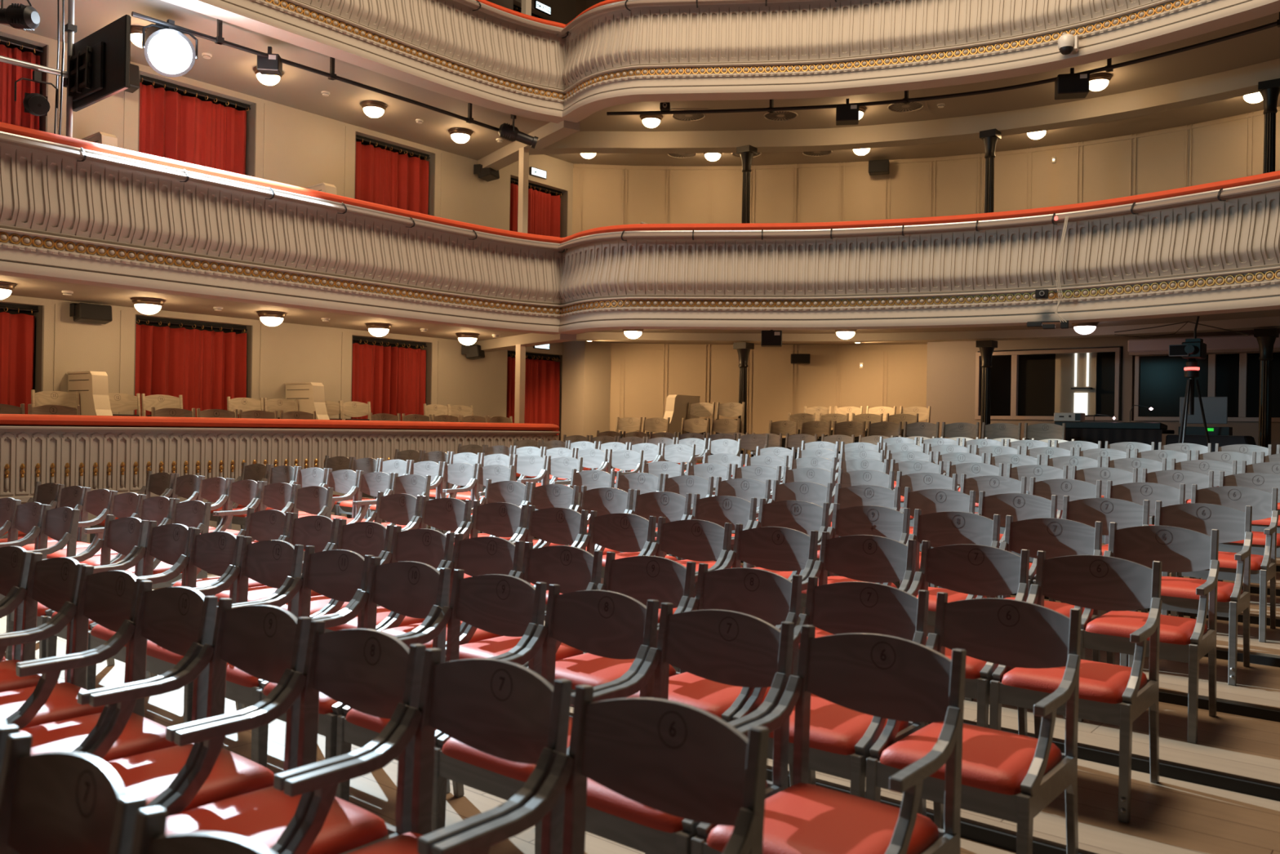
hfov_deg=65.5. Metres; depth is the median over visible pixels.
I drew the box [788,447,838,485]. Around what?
chair
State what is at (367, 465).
chair
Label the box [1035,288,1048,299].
camera
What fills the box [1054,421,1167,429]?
mixing console
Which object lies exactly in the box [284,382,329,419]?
divider
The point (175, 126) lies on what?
door curtain
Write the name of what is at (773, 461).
chair
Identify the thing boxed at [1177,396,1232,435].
laptop
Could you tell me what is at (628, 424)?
folding chair
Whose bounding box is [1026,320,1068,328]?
cluster
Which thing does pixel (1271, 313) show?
ceiling
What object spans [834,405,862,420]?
folding chair
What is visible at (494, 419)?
folding chair
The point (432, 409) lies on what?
folding chair
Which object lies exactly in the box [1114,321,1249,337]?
cables
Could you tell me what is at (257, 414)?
folding chair
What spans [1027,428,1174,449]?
desk
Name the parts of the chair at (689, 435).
backrest, leg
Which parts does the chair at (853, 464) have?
armrest, leg, backrest, leg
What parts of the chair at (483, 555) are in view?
armrest, seat, leg, armrest, backrest, leg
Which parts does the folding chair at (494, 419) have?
leg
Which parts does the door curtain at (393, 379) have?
rod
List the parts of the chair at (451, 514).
armrest, leg, backrest, armrest, leg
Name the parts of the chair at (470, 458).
seat, leg, backrest, leg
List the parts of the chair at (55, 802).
leg, backrest, leg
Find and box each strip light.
[1074,353,1076,386]
[1086,352,1088,386]
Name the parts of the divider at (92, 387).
panel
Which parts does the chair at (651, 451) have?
leg, backrest, leg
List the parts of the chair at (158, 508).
armrest, seat, armrest, leg, backrest, leg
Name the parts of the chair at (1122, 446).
leg, leg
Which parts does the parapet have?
drop stem, drop stem, drop stem, drop stem, drop stem, drop stem, drop stem, drop stem, drop stem, drop stem, arched panel, moulding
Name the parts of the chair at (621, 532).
seat, armrest, leg, backrest, armrest, leg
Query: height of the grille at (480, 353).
0.175 m
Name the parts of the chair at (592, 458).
armrest, leg, backrest, armrest, leg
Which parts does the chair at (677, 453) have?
armrest, leg, backrest, armrest, leg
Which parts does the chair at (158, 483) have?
leg, seat frame, seat, armrest, leg, backrest, armrest, leg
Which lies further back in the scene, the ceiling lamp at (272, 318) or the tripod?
the ceiling lamp at (272, 318)
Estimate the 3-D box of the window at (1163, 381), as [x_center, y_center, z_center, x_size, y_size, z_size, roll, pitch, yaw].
[8.424,-0.514,14.283,8.100,1.700,0.560,1,0,39]
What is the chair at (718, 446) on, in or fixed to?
on the floor
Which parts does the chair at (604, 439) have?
backrest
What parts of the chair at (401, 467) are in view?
leg, seat frame, seat, leg, backrest, leg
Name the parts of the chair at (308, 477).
armrest, leg, seat, backrest, leg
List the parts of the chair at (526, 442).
leg, backrest, leg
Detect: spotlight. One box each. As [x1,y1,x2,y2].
[0,0,39,31]
[13,70,58,115]
[142,18,198,77]
[497,114,537,148]
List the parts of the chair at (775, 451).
leg, backrest, leg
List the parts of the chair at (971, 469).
leg, backrest, leg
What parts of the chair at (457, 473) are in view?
armrest, leg, armrest, backrest, leg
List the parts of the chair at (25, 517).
armrest, leg, armrest, backrest, leg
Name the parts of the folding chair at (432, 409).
leg, backrest, leg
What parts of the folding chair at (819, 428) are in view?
leg, backrest, leg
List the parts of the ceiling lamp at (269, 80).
lamp shade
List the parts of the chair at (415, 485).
armrest, seat, leg, armrest, backrest, leg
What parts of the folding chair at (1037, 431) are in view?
leg, leg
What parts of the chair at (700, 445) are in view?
backrest, armrest, leg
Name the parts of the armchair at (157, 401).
leg, backrest, leg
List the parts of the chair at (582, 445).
seat, leg, backrest, leg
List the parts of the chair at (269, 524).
armrest, seat, armrest, leg, backrest, leg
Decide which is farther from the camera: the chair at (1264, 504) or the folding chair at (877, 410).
the folding chair at (877, 410)
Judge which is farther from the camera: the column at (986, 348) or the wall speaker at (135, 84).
the column at (986, 348)
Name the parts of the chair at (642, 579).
armrest, leg, seat, seat frame, backrest, armrest, leg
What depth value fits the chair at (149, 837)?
1.42 m
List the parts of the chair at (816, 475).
armrest, leg, backrest, leg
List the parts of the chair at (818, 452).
leg, backrest, leg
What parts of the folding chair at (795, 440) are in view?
leg, backrest, leg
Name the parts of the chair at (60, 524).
seat frame, armrest, leg, armrest, backrest, leg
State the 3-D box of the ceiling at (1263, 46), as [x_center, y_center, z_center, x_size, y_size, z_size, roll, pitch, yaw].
[4.365,-4.727,13.891,14.011,0.050,7.340,1,0,39]
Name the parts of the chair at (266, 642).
armrest, seat, leg, armrest, backrest, leg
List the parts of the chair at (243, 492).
armrest, seat, leg, armrest, backrest, leg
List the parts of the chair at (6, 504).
backrest, leg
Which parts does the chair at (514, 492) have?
armrest, seat, leg, backrest, armrest, leg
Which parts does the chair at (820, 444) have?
leg, backrest, leg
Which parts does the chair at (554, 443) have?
seat, backrest, leg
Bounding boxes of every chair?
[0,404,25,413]
[0,481,59,537]
[0,484,84,542]
[0,497,19,542]
[0,499,44,550]
[0,504,79,600]
[0,546,34,660]
[0,552,88,692]
[0,564,148,728]
[0,708,20,775]
[0,733,146,853]
[5,514,149,679]
[6,580,217,762]
[22,487,111,550]
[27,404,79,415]
[31,389,79,408]
[45,520,196,678]
[46,490,143,558]
[79,494,175,587]
[84,598,312,812]
[86,528,244,711]
[89,471,174,542]
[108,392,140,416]
[110,498,211,588]
[130,805,275,853]
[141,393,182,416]
[146,536,303,723]
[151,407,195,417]
[160,620,426,853]
[163,473,200,502]
[171,506,291,595]
[179,475,229,528]
[192,545,374,761]
[196,408,238,417]
[200,478,262,534]
[206,462,269,529]
[213,512,340,618]
[217,480,295,541]
[219,464,297,525]
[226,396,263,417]
[238,408,277,418]
[252,484,333,560]
[253,556,450,793]
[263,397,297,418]
[265,466,328,515]
[280,410,315,419]
[280,519,394,617]
[281,648,572,853]
[297,468,359,519]
[300,455,351,518]
[312,525,454,632]
[324,400,342,419]
[331,457,379,518]
[331,470,393,524]
[335,568,546,802]
[336,457,409,522]
[341,400,370,420]
[351,472,431,528]
[361,448,422,522]
[364,491,422,606]
[366,459,442,532]
[368,412,400,421]
[377,533,524,649]
[384,450,450,522]
[400,495,471,539]
[401,413,431,421]
[423,403,450,421]
[429,451,480,533]
[430,462,477,533]
[431,584,658,853]
[431,684,769,853]
[432,413,460,422]
[433,463,514,533]
[435,443,484,488]
[444,479,530,550]
[444,542,603,666]
[445,453,512,533]
[448,404,473,422]
[452,444,513,491]
[453,500,528,577]
[461,414,487,422]
[479,453,546,500]
[482,445,543,492]
[487,415,512,422]
[493,482,578,549]
[511,505,588,653]
[512,439,540,454]
[515,439,568,483]
[519,455,582,510]
[520,446,574,486]
[526,551,696,707]
[533,468,615,539]
[538,485,634,555]
[545,510,656,610]
[549,440,597,484]
[550,448,608,485]
[562,434,589,443]
[582,435,617,470]
[582,441,629,477]
[585,602,794,853]
[586,471,663,534]
[595,435,645,475]
[596,430,622,438]
[596,489,692,577]
[598,448,643,488]
[610,442,661,487]
[615,417,642,436]
[620,473,714,556]
[621,436,675,472]
[622,431,648,438]
[626,563,802,786]
[632,443,695,503]
[641,417,670,461]
[641,459,684,477]
[645,516,732,666]
[648,431,676,462]
[663,493,756,571]
[672,523,818,672]
[674,476,771,560]
[675,437,707,475]
[677,431,706,464]
[680,417,709,438]
[684,432,737,490]
[684,438,741,490]
[685,462,732,491]
[686,401,715,434]
[690,452,743,507]
[691,624,966,853]
[710,417,740,454]
[712,463,781,567]
[715,401,745,462]
[720,431,748,462]
[730,497,829,581]
[731,453,788,491]
[732,576,928,817]
[737,433,768,466]
[751,432,782,457]
[755,445,795,468]
[755,466,835,521]
[755,480,832,576]
[768,420,799,452]
[771,455,836,489]
[775,531,915,656]
[785,433,817,458]
[787,413,816,435]
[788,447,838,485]
[795,440,839,458]
[799,502,910,607]
[800,420,831,441]
[800,483,900,613]
[804,406,831,438]
[817,413,848,438]
[821,434,854,472]
[831,468,894,576]
[832,420,866,453]
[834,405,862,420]
[834,457,888,484]
[835,448,884,472]
[838,441,880,462]
[851,413,883,439]
[858,435,893,444]
[865,405,896,430]
[865,591,1081,853]
[866,421,902,437]
[879,436,917,452]
[882,442,924,488]
[883,508,1000,697]
[885,413,918,437]
[886,449,933,507]
[889,459,943,526]
[893,471,957,586]
[898,435,935,462]
[899,405,930,431]
[899,486,975,588]
[902,421,939,463]
[906,540,1030,736]
[919,437,959,475]
[920,461,1004,551]
[926,443,971,462]
[930,474,1026,598]
[935,451,986,472]
[940,436,978,473]
[941,422,979,439]
[956,444,1021,491]
[962,438,1004,453]
[964,515,1102,718]
[974,453,1041,512]
[974,490,1057,601]
[981,422,1021,439]
[984,437,1025,446]
[989,550,1162,823]
[1000,463,1067,533]
[1001,476,1102,598]
[1006,439,1051,454]
[1023,422,1065,440]
[1023,445,1074,465]
[1031,438,1075,447]
[1032,495,1150,666]
[1044,454,1102,479]
[1053,440,1102,455]
[1056,466,1137,542]
[1076,447,1130,497]
[1078,522,1219,743]
[1102,480,1185,617]
[1103,456,1166,524]
[1104,440,1155,457]
[1128,500,1253,685]
[1133,448,1191,470]
[1142,468,1213,579]
[1154,458,1236,521]
[1158,442,1211,460]
[1170,484,1279,642]
[1184,450,1256,503]
[1202,471,1279,581]
[1215,443,1271,486]
[1241,460,1279,533]
[1260,452,1279,515]
[1276,444,1279,453]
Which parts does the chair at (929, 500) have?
leg, seat, backrest, leg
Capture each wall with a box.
[0,0,576,421]
[572,0,1279,457]
[925,328,1279,454]
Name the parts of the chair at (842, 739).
armrest, leg, seat, seat frame, leg, backrest, armrest, leg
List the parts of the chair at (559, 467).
armrest, leg, backrest, armrest, leg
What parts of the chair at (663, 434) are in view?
backrest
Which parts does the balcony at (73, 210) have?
cornice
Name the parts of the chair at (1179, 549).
leg, armrest, leg, seat, seat frame, backrest, leg, armrest, leg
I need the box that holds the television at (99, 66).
[67,14,130,111]
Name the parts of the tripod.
leg, leg, leg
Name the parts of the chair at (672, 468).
leg, leg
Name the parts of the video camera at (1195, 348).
handle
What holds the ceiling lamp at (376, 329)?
attached to the ceiling at (28, 287)
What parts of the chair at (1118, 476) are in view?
armrest, leg, seat frame, backrest, leg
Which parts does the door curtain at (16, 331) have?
rod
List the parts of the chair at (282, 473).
seat frame, armrest, seat, leg, backrest, leg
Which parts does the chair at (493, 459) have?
seat, leg, backrest, leg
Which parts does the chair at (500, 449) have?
leg, backrest, leg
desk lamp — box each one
[1093,413,1115,421]
[1129,404,1153,422]
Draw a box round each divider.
[66,370,112,415]
[80,131,117,146]
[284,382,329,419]
[302,182,337,195]
[660,394,700,461]
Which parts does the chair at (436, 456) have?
leg, backrest, leg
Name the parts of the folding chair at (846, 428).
leg, backrest, leg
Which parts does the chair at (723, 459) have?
leg, backrest, leg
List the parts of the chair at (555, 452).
leg, backrest, leg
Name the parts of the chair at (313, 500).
armrest, leg, backrest, armrest, leg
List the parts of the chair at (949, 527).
armrest, leg, seat frame, seat, backrest, armrest, leg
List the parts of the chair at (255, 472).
seat frame, leg, armrest, seat, leg, backrest, leg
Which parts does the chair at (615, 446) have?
leg, backrest, leg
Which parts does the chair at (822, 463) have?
leg, backrest, leg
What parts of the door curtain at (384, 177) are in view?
rod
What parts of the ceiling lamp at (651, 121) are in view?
lamp shade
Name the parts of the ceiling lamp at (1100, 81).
lamp shade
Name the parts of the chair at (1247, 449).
leg, backrest, leg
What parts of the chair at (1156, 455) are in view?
leg, leg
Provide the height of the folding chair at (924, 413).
0.924 m
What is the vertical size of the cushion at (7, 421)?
0.110 m
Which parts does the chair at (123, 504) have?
seat, armrest, armrest, leg, backrest, leg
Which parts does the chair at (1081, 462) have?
leg, leg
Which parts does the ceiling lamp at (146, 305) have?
lamp shade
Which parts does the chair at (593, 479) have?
leg, backrest, leg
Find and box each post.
[62,0,76,137]
[514,343,525,422]
[517,146,528,233]
[521,0,531,15]
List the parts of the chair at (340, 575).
seat frame, seat, leg, armrest, leg, armrest, backrest, leg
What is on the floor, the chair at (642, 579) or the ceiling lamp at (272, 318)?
the chair at (642, 579)
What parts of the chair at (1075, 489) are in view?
seat frame, leg, backrest, leg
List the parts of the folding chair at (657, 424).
leg, backrest, leg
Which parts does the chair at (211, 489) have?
armrest, leg, backrest, armrest, leg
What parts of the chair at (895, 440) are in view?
leg, leg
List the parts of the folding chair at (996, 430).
leg, leg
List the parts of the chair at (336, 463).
leg, backrest, leg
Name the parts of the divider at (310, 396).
panel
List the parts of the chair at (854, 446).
leg, backrest, leg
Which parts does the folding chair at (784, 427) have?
leg, backrest, folded seat, leg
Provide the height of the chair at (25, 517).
0.897 m
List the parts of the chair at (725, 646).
armrest, leg, seat, seat frame, leg, backrest, armrest, leg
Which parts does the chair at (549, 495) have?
armrest, leg, seat, backrest, armrest, leg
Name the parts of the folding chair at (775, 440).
backrest, leg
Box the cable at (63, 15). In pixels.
[58,0,64,134]
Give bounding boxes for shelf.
[1071,386,1093,389]
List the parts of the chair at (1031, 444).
leg, leg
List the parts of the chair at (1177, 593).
leg, leg, seat, backrest, seat frame, leg, armrest, leg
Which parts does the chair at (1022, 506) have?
leg, backrest, leg, armrest, leg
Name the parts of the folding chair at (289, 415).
leg, leg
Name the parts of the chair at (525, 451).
leg, backrest, leg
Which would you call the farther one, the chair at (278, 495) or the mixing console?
the mixing console
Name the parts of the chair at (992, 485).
leg, leg, backrest, armrest, leg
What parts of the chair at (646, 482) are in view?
armrest, leg, backrest, leg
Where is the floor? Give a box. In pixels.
[0,525,1279,853]
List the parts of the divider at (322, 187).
panel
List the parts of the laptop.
lid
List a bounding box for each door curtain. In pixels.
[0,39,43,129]
[0,306,38,413]
[134,319,247,417]
[138,77,250,174]
[351,338,426,421]
[355,137,430,214]
[506,352,559,435]
[509,179,563,237]
[513,6,538,17]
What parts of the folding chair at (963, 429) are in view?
leg, leg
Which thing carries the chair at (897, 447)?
on the floor
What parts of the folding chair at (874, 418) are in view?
folded seat, backrest, leg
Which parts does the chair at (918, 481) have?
leg, seat, backrest, leg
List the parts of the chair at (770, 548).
leg, armrest, leg, backrest, armrest, leg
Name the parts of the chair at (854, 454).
armrest, leg, backrest, leg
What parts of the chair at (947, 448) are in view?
leg, leg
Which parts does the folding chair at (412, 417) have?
leg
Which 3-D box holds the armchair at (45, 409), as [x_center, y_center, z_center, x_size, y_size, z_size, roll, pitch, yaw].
[-6.001,0.219,10.206,0.137,0.897,0.480,1,0,39]
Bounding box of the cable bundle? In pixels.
[1054,216,1068,322]
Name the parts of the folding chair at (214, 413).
leg, leg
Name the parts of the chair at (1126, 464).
leg, backrest, leg, leg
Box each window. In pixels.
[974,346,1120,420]
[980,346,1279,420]
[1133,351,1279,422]
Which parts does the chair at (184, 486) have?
armrest, leg, backrest, leg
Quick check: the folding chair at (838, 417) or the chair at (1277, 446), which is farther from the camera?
the folding chair at (838, 417)
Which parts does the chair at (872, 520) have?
seat frame, armrest, leg, seat, backrest, armrest, leg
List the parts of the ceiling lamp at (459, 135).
lamp shade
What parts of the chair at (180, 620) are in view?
armrest, seat, armrest, leg, backrest, leg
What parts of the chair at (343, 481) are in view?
seat, leg, backrest, armrest, leg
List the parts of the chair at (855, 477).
armrest, leg, backrest, leg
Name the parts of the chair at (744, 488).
leg, backrest, armrest, leg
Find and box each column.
[733,342,754,449]
[736,144,757,222]
[975,339,997,439]
[979,128,1001,213]
[1253,328,1279,448]
[1257,78,1279,173]
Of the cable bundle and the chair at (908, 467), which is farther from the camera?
the cable bundle
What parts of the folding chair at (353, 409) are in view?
leg, backrest, folded seat, leg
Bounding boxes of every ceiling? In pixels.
[0,0,550,159]
[0,275,528,341]
[545,12,1279,165]
[589,308,1279,344]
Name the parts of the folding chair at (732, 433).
backrest, leg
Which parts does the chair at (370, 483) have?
armrest, seat, leg, armrest, backrest, leg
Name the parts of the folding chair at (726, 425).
leg, backrest, leg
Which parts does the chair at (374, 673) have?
armrest, seat, leg, armrest, backrest, seat frame, leg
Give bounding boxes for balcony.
[0,121,1279,334]
[162,0,1279,123]
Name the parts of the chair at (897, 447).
leg, backrest, leg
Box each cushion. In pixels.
[0,121,1279,243]
[0,413,559,431]
[475,0,624,27]
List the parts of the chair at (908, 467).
leg, seat frame, backrest, leg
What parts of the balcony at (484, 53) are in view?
moulding, fluted panel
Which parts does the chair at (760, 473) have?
leg, backrest, leg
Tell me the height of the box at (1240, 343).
0.230 m
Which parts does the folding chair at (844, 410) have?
leg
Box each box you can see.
[1053,413,1084,421]
[1127,333,1279,355]
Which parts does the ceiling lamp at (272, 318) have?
lamp shade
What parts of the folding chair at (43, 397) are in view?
leg, leg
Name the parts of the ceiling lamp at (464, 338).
lamp shade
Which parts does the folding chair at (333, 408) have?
leg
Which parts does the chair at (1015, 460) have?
seat frame, leg, backrest, leg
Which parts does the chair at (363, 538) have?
seat, armrest, leg, armrest, backrest, leg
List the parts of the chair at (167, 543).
leg, seat frame, seat, armrest, armrest, leg, backrest, leg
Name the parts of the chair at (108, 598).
armrest, seat, armrest, leg, backrest, leg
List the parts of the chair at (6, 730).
backrest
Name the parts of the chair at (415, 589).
leg, seat frame, seat, armrest, leg, leg, armrest, backrest, leg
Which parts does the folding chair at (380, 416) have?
leg, leg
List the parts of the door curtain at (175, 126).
rod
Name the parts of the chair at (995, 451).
leg, backrest, leg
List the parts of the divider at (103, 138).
panel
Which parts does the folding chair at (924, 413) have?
backrest, leg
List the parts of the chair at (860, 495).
armrest, leg, backrest, leg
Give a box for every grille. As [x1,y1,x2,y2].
[80,302,111,319]
[129,63,139,86]
[477,345,484,356]
[489,167,499,177]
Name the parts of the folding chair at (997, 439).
backrest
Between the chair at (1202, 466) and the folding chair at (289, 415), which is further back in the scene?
the folding chair at (289, 415)
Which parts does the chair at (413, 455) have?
seat frame, leg, backrest, leg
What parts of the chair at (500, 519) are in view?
armrest, seat, leg, backrest, armrest, leg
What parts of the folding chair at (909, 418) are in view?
backrest, leg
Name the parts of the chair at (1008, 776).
leg, armrest, leg, seat, seat frame, backrest, leg, armrest, leg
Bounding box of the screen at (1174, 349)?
[1169,345,1187,355]
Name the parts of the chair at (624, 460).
armrest, leg, backrest, armrest, leg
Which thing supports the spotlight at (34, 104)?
hanging from the rail
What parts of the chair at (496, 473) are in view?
armrest, armrest, leg, backrest, leg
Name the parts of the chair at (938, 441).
leg, backrest, leg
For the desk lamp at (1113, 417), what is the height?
0.096 m
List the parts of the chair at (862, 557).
armrest, seat, leg, backrest, armrest, leg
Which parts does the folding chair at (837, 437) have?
backrest, leg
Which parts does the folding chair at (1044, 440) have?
backrest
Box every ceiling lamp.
[0,280,16,299]
[130,25,148,47]
[130,297,165,314]
[253,66,284,85]
[256,310,287,326]
[360,100,386,117]
[365,322,391,336]
[448,127,472,142]
[455,332,479,345]
[580,153,595,158]
[622,328,644,338]
[640,114,662,128]
[703,152,722,160]
[834,328,857,339]
[853,148,870,155]
[858,106,866,119]
[1026,130,1046,139]
[1071,321,1099,334]
[1089,72,1112,91]
[1241,92,1262,102]
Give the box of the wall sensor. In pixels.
[1051,156,1056,163]
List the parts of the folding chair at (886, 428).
leg, leg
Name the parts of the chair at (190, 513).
armrest, seat, armrest, leg, seat frame, backrest, leg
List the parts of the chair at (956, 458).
leg, leg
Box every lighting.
[256,46,282,75]
[835,98,858,125]
[1054,67,1089,99]
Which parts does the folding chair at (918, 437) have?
backrest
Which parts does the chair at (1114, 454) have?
leg, backrest, leg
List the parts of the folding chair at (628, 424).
leg, backrest, leg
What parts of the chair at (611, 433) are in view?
backrest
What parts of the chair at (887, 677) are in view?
leg, armrest, leg, seat, seat frame, backrest, armrest, leg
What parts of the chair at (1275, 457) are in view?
leg, backrest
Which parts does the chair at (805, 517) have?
armrest, leg, seat, backrest, armrest, leg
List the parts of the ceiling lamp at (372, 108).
lamp shade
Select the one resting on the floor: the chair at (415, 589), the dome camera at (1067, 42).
the chair at (415, 589)
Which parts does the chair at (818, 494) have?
armrest, leg, backrest, leg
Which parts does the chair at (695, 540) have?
armrest, leg, seat, backrest, armrest, leg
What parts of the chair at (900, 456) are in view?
leg, seat frame, backrest, leg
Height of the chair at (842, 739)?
0.897 m
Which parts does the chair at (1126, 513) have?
leg, backrest, leg, leg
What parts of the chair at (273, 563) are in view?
seat frame, seat, leg, armrest, leg, armrest, backrest, leg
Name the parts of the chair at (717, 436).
leg, backrest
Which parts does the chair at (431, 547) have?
seat frame, armrest, seat, leg, armrest, backrest, leg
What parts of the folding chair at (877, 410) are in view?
backrest, leg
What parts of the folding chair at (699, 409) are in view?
leg, folded seat, backrest, leg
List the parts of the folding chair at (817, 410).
backrest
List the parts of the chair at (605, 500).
armrest, leg, seat, backrest, armrest, leg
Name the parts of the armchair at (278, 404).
leg, backrest, leg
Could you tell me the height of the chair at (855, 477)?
0.897 m
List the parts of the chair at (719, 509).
armrest, leg, seat, backrest, armrest, leg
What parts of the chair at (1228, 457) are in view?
leg, backrest, leg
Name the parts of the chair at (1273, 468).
leg, backrest, seat frame, seat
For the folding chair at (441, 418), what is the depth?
14.22 m
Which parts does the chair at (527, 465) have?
leg, backrest, armrest, leg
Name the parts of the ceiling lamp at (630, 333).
lamp shade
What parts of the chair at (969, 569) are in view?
armrest, leg, seat, backrest, leg, seat frame, armrest, leg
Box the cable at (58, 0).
[53,0,59,133]
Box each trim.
[0,4,561,360]
[33,3,568,440]
[53,44,444,414]
[207,524,1279,853]
[474,333,576,351]
[477,120,580,170]
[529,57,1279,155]
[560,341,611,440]
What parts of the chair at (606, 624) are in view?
leg, seat frame, armrest, seat, leg, leg, backrest, armrest, leg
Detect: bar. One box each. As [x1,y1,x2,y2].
[131,11,499,131]
[606,11,1279,115]
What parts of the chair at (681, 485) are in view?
leg, backrest, leg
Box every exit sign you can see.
[529,166,546,178]
[533,0,551,15]
[533,343,550,349]
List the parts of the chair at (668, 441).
backrest, leg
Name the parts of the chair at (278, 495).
armrest, leg, backrest, leg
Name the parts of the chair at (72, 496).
armrest, seat, leg, backrest, leg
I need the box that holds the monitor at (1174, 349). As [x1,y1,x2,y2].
[1168,344,1189,356]
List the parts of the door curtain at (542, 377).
rod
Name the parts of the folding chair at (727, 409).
leg, backrest, leg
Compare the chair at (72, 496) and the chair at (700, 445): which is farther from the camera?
the chair at (700, 445)
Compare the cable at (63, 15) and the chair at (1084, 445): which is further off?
the chair at (1084, 445)
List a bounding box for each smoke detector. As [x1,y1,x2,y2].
[61,290,73,295]
[201,52,212,58]
[213,306,222,311]
[320,317,329,321]
[321,90,329,96]
[415,119,423,123]
[420,328,427,332]
[492,333,499,337]
[495,137,502,142]
[937,102,944,107]
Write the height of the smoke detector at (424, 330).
0.045 m
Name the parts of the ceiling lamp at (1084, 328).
lamp shade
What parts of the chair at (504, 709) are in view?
armrest, seat, leg, armrest, backrest, leg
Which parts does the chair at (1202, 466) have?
leg, backrest, leg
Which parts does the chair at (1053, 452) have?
leg, leg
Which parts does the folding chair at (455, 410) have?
leg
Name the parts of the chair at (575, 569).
armrest, seat, leg, armrest, backrest, leg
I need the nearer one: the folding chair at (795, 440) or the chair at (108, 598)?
the chair at (108, 598)
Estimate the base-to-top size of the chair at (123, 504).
0.897 m
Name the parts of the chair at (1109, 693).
leg, armrest, leg, seat, seat frame, backrest, leg, armrest, leg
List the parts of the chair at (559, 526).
armrest, leg, backrest, armrest, leg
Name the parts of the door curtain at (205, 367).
rod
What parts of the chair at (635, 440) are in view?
backrest, leg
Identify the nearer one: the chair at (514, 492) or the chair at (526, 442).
the chair at (514, 492)
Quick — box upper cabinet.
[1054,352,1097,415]
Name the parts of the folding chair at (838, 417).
backrest, leg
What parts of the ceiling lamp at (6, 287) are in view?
lamp shade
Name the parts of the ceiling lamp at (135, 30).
lamp shade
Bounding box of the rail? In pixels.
[0,55,67,77]
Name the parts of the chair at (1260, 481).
leg, seat frame, backrest, seat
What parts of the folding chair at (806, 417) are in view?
backrest, leg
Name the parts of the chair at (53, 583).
armrest, seat, leg, armrest, backrest, leg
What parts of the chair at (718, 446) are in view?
armrest, leg, backrest, leg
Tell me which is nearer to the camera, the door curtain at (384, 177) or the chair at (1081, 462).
the chair at (1081, 462)
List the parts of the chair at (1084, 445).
leg, leg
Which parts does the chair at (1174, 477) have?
leg, backrest, leg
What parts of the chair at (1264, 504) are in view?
leg, leg, seat frame, backrest, seat, leg, armrest, leg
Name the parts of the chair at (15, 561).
armrest, backrest, leg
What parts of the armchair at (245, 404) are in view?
leg, backrest, leg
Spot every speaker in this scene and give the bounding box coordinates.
[69,302,112,324]
[124,63,140,93]
[461,344,484,359]
[473,164,499,182]
[760,329,782,346]
[791,353,810,364]
[868,159,888,175]
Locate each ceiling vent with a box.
[664,153,699,158]
[668,108,708,121]
[728,151,764,158]
[760,110,800,122]
[799,150,835,156]
[883,100,928,114]
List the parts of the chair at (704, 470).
leg, backrest, leg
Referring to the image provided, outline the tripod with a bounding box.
[1177,358,1209,445]
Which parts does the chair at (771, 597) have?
armrest, seat, leg, backrest, armrest, leg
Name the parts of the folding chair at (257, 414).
leg, leg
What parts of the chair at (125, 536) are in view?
leg, seat frame, seat, leg, armrest, armrest, leg, backrest, leg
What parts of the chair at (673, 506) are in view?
seat frame, armrest, leg, seat, backrest, armrest, leg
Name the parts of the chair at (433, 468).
leg, seat frame, seat, leg, backrest, armrest, leg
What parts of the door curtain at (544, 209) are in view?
rod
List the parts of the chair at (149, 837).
leg, backrest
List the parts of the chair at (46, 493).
seat, armrest, leg, backrest, leg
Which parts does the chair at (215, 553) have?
leg, seat frame, seat, armrest, leg, armrest, backrest, leg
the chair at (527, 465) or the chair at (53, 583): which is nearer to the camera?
the chair at (53, 583)
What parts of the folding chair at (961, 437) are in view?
backrest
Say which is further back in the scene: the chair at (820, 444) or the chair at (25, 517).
the chair at (820, 444)
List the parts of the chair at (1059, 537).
leg, armrest, leg, seat, backrest, armrest, seat frame, leg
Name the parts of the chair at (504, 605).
leg, seat frame, seat, armrest, leg, armrest, backrest, leg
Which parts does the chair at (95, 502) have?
armrest, seat, leg, armrest, backrest, leg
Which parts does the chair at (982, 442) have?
leg, leg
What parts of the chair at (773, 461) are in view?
leg, backrest, leg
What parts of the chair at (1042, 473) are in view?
seat frame, leg, backrest, leg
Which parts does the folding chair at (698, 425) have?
leg, backrest, leg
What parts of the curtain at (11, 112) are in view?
rod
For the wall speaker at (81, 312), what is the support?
attached to the wall at (305, 148)
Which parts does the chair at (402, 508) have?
armrest, leg, backrest, armrest, leg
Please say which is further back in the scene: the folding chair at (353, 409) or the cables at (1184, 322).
the folding chair at (353, 409)
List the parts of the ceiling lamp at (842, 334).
lamp shade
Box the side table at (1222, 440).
[1165,434,1256,487]
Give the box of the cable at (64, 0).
[60,0,64,134]
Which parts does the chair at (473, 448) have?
leg, backrest, leg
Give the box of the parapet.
[0,413,559,542]
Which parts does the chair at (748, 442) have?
backrest, armrest, leg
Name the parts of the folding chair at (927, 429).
leg, backrest, leg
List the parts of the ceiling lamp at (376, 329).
lamp shade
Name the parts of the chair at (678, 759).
armrest, leg, backrest, armrest, leg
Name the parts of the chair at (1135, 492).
seat, leg, backrest, leg, leg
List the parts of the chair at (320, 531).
armrest, seat, leg, armrest, backrest, leg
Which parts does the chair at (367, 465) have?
seat, leg, backrest, leg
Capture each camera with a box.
[659,102,670,111]
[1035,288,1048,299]
[1057,33,1079,54]
[1168,315,1206,359]
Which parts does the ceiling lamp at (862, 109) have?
lamp shade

